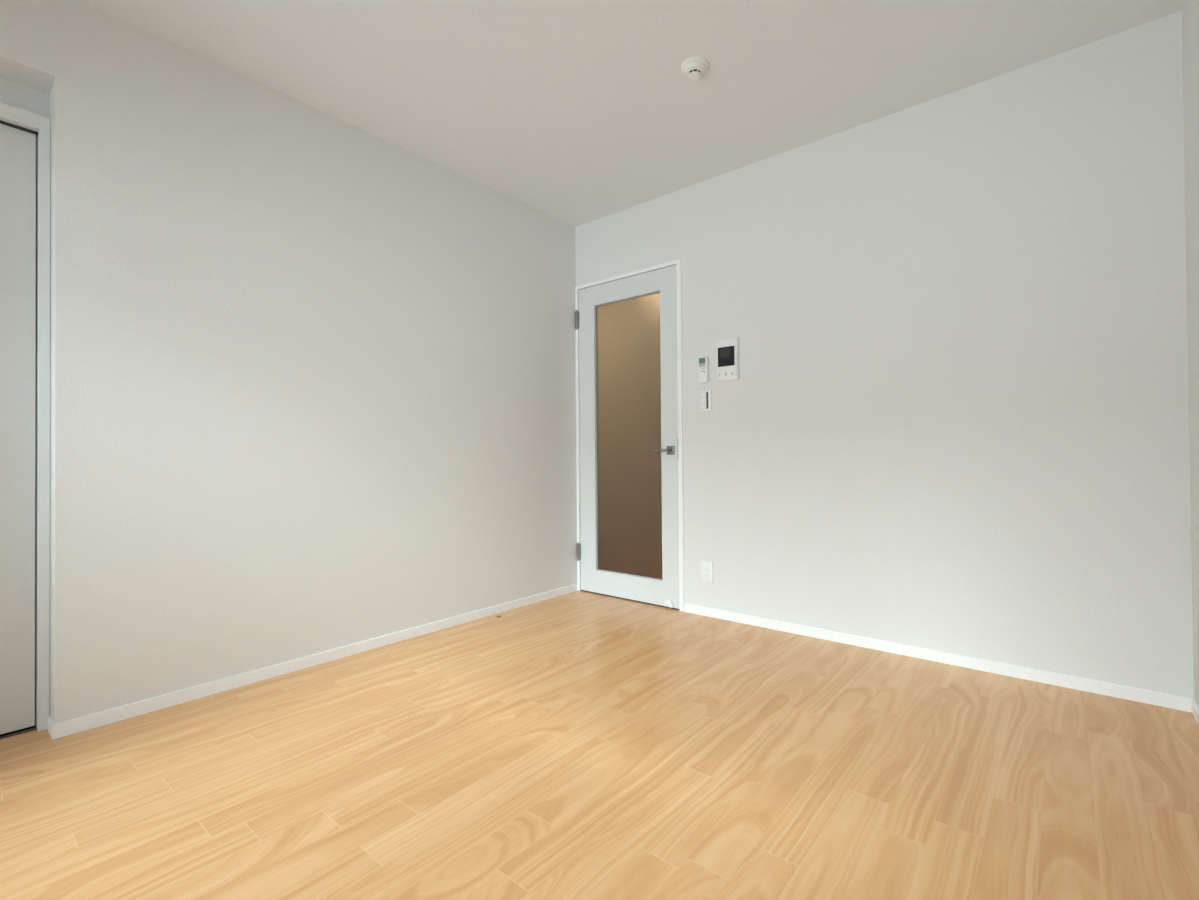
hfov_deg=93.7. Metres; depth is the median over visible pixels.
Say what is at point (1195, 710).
baseboard
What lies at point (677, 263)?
trim
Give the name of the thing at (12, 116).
trim
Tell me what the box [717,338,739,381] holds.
monitor
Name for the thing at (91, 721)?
baseboard
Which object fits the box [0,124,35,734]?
door
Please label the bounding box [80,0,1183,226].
ceiling
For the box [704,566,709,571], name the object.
outlet
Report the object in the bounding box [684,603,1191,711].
baseboard
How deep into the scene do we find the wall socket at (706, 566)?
3.08 m
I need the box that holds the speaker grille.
[735,345,736,375]
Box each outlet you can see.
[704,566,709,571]
[704,573,709,578]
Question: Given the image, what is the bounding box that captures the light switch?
[700,389,711,410]
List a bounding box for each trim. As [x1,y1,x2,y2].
[0,102,50,738]
[575,259,683,611]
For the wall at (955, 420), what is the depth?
2.34 m
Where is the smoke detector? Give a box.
[681,56,707,80]
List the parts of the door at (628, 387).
pane, handle lever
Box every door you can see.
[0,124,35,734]
[575,265,678,608]
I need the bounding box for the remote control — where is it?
[698,356,708,382]
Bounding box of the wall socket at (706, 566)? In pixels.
[701,561,712,583]
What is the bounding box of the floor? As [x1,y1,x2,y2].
[0,591,1198,899]
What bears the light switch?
attached to the wall at (955, 420)
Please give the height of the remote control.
0.145 m
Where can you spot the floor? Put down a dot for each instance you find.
(577, 745)
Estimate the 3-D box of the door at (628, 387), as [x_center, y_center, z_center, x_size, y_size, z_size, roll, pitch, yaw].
[0.143,-0.072,3.451,0.776,1.971,0.094,-1,-1,40]
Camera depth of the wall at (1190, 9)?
1.83 m
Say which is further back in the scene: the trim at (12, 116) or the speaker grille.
the speaker grille
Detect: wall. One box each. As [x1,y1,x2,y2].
[0,0,576,723]
[575,10,1193,698]
[1182,0,1198,707]
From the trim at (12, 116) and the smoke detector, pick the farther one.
the smoke detector
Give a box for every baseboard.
[48,584,577,739]
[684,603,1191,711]
[1192,699,1198,725]
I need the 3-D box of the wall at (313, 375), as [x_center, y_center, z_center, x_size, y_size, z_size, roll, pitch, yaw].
[-1.385,-0.279,2.463,0.300,2.400,3.700,-1,-1,40]

